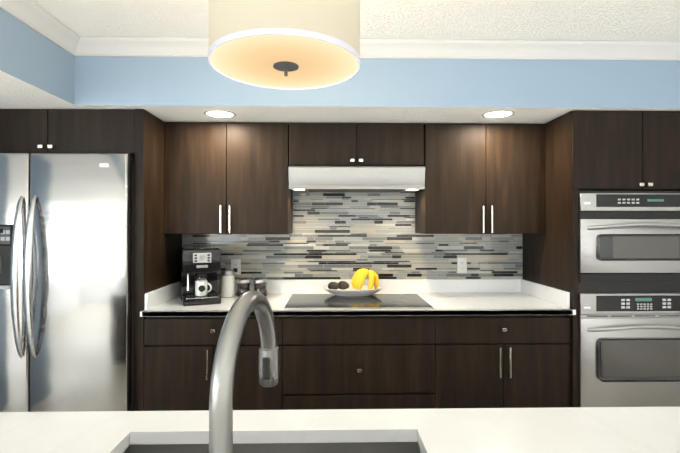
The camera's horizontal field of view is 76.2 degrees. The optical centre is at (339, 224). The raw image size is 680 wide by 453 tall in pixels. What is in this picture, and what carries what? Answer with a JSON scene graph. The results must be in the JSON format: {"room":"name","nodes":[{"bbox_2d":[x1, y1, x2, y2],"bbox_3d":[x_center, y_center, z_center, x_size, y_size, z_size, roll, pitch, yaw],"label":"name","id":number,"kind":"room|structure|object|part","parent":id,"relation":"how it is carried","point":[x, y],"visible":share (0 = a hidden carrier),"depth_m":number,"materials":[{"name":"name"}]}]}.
{"room":"kitchen","nodes":[
{"label":"kitchen","id":0,"kind":"room"},
{"bbox_2d":[0,8,679,123],"bbox_3d":[-1.087,-0.881,0.059,6.920,0.369,6.400,0,0,-1],"label":"soffit","id":1,"kind":"structure","parent":0,"point":[38,70],"depth_m":2.55,"materials":[{"name":"blue paint"}]},
{"bbox_2d":[204,110,235,117],"bbox_3d":[-0.751,-0.688,2.711,0.196,0.004,0.196,0,0,-1],"label":"recessed light","id":2,"kind":"object","parent":1,"relation":"in","point":[219,114],"visible":0.98,"depth_m":2.71,"materials":[{"name":"white"}]},
{"bbox_2d":[482,110,514,118],"bbox_3d":[0.989,-0.688,2.714,0.196,0.004,0.196,0,0,-1],"label":"recessed light","id":3,"kind":"object","parent":1,"relation":"in","point":[495,114],"visible":1,"depth_m":2.71,"materials":[{"name":"white"}]},
{"bbox_2d":[32,0,679,40],"bbox_3d":[-1.087,-1.117,0.060,7.120,0.100,6.600,0,0,-1],"label":"ceiling","id":4,"kind":"structure","parent":0,"point":[618,20],"depth_m":2.25,"materials":[{"name":"white paint"}]},
{"bbox_2d":[0,0,79,55],"bbox_3d":[-1.448,-1.023,-0.318,0.070,0.086,5.660,0,0,-1],"label":"crown molding","id":5,"kind":"structure","parent":4,"relation":"attached to","point":[37,18],"depth_m":2.19,"materials":[{"name":"grey"}]},
{"bbox_2d":[208,0,360,89],"bbox_3d":[-0.199,-0.803,1.598,0.549,0.515,0.549,0,0,-1],"label":"pendant lamp","id":6,"kind":"object","parent":4,"relation":"hanging from","point":[252,42],"depth_m":1.44,"materials":[{"name":"beige fabric"}]},
{"bbox_3d":[-0.182,-0.804,1.548,0.464,0.515,0.430,0,0,-1],"label":"pendant lamp stem","id":7,"kind":"part","parent":6,"relation":"part of","materials":[{"name":"grey metal"}]},
{"bbox_2d":[80,36,679,60],"bbox_3d":[0.398,-1.016,2.514,3.690,0.086,0.070,0,0,-1],"label":"crown molding","id":8,"kind":"structure","parent":4,"relation":"attached to","point":[97,46],"depth_m":2.51,"materials":[{"name":"grey"}]},
{"bbox_2d":[235,234,522,279],"bbox_3d":[-1.151,0.186,3.306,7.120,2.490,0.100,0,0,-1],"label":"wall","id":9,"kind":"structure","parent":0,"point":[306,279],"depth_m":3.31,"materials":[{"name":"blue paint"}]},
{"bbox_2d":[0,109,134,162],"bbox_3d":[-1.790,-0.555,2.896,1.116,0.264,0.687,0,0,-1],"label":"upper cabinet","id":10,"kind":"object","parent":9,"relation":"attached to","point":[30,131],"visible":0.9,"depth_m":2.58,"materials":[{"name":"brown wood"}]},
{"bbox_2d":[164,122,292,233],"bbox_3d":[-0.766,-0.309,3.080,0.824,0.750,0.352,0,0,-1],"label":"upper cabinet","id":11,"kind":"object","parent":9,"relation":"attached to","point":[226,178],"depth_m":2.90,"materials":[{"name":"brown wood"}]},
{"bbox_2d":[182,192,521,279],"bbox_3d":[0.103,0.073,3.274,2.567,0.684,0.010,0,0,-1],"label":"tile backsplash","id":12,"kind":"structure","parent":9,"relation":"attached to","point":[340,235],"depth_m":3.27,"materials":[{"name":"grey tile"}]},
{"bbox_2d":[231,259,240,274],"bbox_3d":[-0.780,0.320,3.235,0.072,0.116,0.030,0,0,-1],"label":"electrical outlet","id":13,"kind":"object","parent":12,"relation":"attached to","point":[236,265],"visible":0.85,"depth_m":3.25,"materials":[{"name":"white plastic"}]},
{"bbox_2d":[457,258,466,272],"bbox_3d":[0.924,0.311,3.280,0.072,0.116,0.007,0,0,-1],"label":"electrical outlet","id":14,"kind":"object","parent":12,"relation":"attached to","point":[461,265],"visible":1,"depth_m":3.28,"materials":[{"name":"white plastic"}]},
{"bbox_2d":[288,123,427,165],"bbox_3d":[0.108,-0.540,3.098,0.911,0.288,0.352,0,0,-1],"label":"upper cabinet","id":15,"kind":"object","parent":9,"relation":"attached to","point":[309,144],"depth_m":2.92,"materials":[{"name":"brown wood"}]},
{"bbox_2d":[288,166,424,191],"bbox_3d":[0.109,-0.309,3.062,0.903,0.152,0.411,0,0,-1],"label":"range hood","id":16,"kind":"object","parent":15,"relation":"attached to","point":[356,178],"visible":1,"depth_m":2.87,"materials":[{"name":"silver metal"}]},
{"bbox_2d":[415,123,544,233],"bbox_3d":[0.982,-0.309,3.114,0.817,0.750,0.352,0,0,-1],"label":"upper cabinet","id":17,"kind":"object","parent":9,"relation":"attached to","point":[480,178],"depth_m":2.94,"materials":[{"name":"brown wood"}]},
{"bbox_3d":[-1.087,1.473,0.053,7.120,0.100,6.600,0,0,-1],"label":"floor","id":18,"kind":"structure","parent":0,"visible":0},
{"bbox_2d":[0,153,134,411],"bbox_3d":[-1.694,0.506,2.831,0.910,1.847,0.804,0,0,-1],"label":"fridge","id":19,"kind":"object","parent":18,"relation":"on","point":[66,282],"visible":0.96,"depth_m":2.50,"materials":[{"name":"grey metal"}]},
{"bbox_2d":[134,109,181,410],"bbox_3d":[-1.204,0.371,2.916,0.054,2.115,0.667,0,0,-1],"label":"panel","id":20,"kind":"object","parent":18,"relation":"on","point":[156,257],"visible":0.58,"depth_m":2.64,"materials":[{"name":"brown wood"}]},
{"bbox_2d":[144,316,283,410],"bbox_3d":[-0.763,0.988,2.923,0.826,0.880,0.664,0,0,-1],"label":"base cabinet","id":21,"kind":"object","parent":18,"relation":"on","point":[179,352],"depth_m":2.59,"materials":[{"name":"brown wood"}]},
{"bbox_2d":[140,279,575,316],"bbox_3d":[0.112,0.481,2.927,2.598,0.131,0.695,0,0,-1],"label":"countertop","id":22,"kind":"structure","parent":21,"relation":"on","point":[446,297],"depth_m":2.89,"materials":[{"name":"white stone"}]},
{"bbox_2d":[179,245,220,305],"bbox_3d":[-0.957,0.334,2.951,0.238,0.360,0.426,0,0,-23],"label":"coffee machine","id":23,"kind":"object","parent":22,"relation":"on","point":[196,263],"visible":0.94,"depth_m":2.80,"materials":[{"name":"black plastic"}]},
{"bbox_2d":[195,280,211,295],"bbox_3d":[-0.893,0.418,2.834,0.106,0.096,0.082,0,0,-1],"label":"mug","id":24,"kind":"object","parent":23,"relation":"on","point":[200,287],"visible":1,"depth_m":2.80,"materials":[{"name":"white ceramic"}]},
{"bbox_2d":[220,270,234,297],"bbox_3d":[-0.799,0.422,3.087,0.102,0.186,0.102,0,0,-1],"label":"canister","id":25,"kind":"object","parent":22,"relation":"on","point":[227,285],"visible":1,"depth_m":3.05,"materials":[{"name":"white ceramic"}]},
{"bbox_2d":[236,277,250,296],"bbox_3d":[-0.691,0.447,3.109,0.106,0.135,0.106,0,0,-1],"label":"jar","id":26,"kind":"object","parent":22,"relation":"on","point":[243,284],"visible":0.79,"depth_m":3.07,"materials":[{"name":"black"}]},
{"bbox_2d":[253,277,267,295],"bbox_3d":[-0.572,0.447,3.111,0.106,0.135,0.106,0,0,-1],"label":"jar","id":27,"kind":"object","parent":22,"relation":"on","point":[260,284],"visible":0.81,"depth_m":3.07,"materials":[{"name":"black"}]},
{"bbox_2d":[284,294,433,308],"bbox_3d":[0.112,0.511,2.902,0.912,0.006,0.554,0,0,-1],"label":"cooktop","id":28,"kind":"object","parent":22,"relation":"in","point":[371,301],"visible":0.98,"depth_m":2.82,"materials":[{"name":"black glass"}]},
{"bbox_2d":[324,285,381,295],"bbox_3d":[0.094,0.483,3.131,0.424,0.052,0.237,0,0,-1],"label":"platter","id":29,"kind":"object","parent":28,"relation":"on","point":[362,291],"visible":0.85,"depth_m":3.05,"materials":[{"name":"white ceramic"}]},
{"bbox_2d":[328,282,339,289],"bbox_3d":[-0.042,0.443,3.105,0.090,0.063,0.063,0,0,-18],"label":"avocado","id":30,"kind":"object","parent":29,"relation":"on","point":[334,285],"visible":0.88,"depth_m":3.08,"materials":[{"name":"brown food"}]},
{"bbox_2d":[338,281,348,289],"bbox_3d":[0.027,0.443,3.142,0.090,0.063,0.063,0,0,28],"label":"avocado","id":31,"kind":"object","parent":29,"relation":"on","point":[344,285],"visible":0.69,"depth_m":3.12,"materials":[{"name":"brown food"}]},
{"bbox_2d":[352,268,378,289],"bbox_3d":[0.183,0.397,3.111,0.200,0.156,0.103,0,0,-1],"label":"bananas","id":32,"kind":"object","parent":29,"relation":"on","point":[359,277],"visible":0.94,"depth_m":3.09,"materials":[{"name":"yellow food"}]},
{"bbox_2d":[284,316,439,409],"bbox_3d":[0.111,0.988,2.940,0.921,0.880,0.664,0,0,-1],"label":"base cabinet","id":33,"kind":"object","parent":18,"relation":"on","point":[423,362],"depth_m":2.61,"materials":[{"name":"brown wood"}]},
{"bbox_2d":[440,315,569,408],"bbox_3d":[0.983,0.988,2.957,0.823,0.880,0.664,0,0,-1],"label":"base cabinet","id":34,"kind":"object","parent":18,"relation":"on","point":[487,361],"depth_m":2.63,"materials":[{"name":"brown wood"}]},
{"bbox_2d":[523,111,679,406],"bbox_3d":[1.825,0.371,2.950,0.856,2.115,0.713,0,0,-1],"label":"tall cabinet","id":35,"kind":"object","parent":18,"relation":"on","point":[612,150],"visible":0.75,"depth_m":2.62,"materials":[{"name":"brown wood"}]},
{"bbox_2d":[578,191,679,406],"bbox_3d":[1.826,0.489,2.914,0.784,1.382,0.746,0,0,-1],"label":"wall oven","id":36,"kind":"object","parent":35,"relation":"in","point":[629,291],"visible":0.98,"depth_m":2.60,"materials":[{"name":"grey metal"}]},
{"bbox_3d":[0.038,0.983,0.821,3.440,0.880,0.690,0,0,-1],"label":"cabinet","id":37,"kind":"object","parent":18,"relation":"on","visible":0},
{"bbox_2d":[0,407,679,452],"bbox_3d":[0.038,0.526,0.831,3.500,0.031,0.733,0,0,-1],"label":"countertop","id":38,"kind":"structure","parent":37,"relation":"on","point":[568,430],"depth_m":1.08,"materials":[{"name":"white stone"}]},
{"bbox_2d":[209,291,278,452],"bbox_3d":[-0.122,0.304,0.644,0.107,0.408,0.273,0,0,-1],"label":"faucet","id":39,"kind":"object","parent":38,"relation":"on","point":[244,305],"visible":1,"depth_m":0.55,"materials":[{"name":"grey metal"}]},
{"bbox_2d":[123,442,421,452],"bbox_3d":[-0.157,0.653,0.823,0.731,0.220,0.521,0,0,-1],"label":"sink","id":40,"kind":"object","parent":38,"relation":"in","point":[380,447],"visible":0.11,"depth_m":1.08,"materials":[{"name":"silver metal"}]}
]}

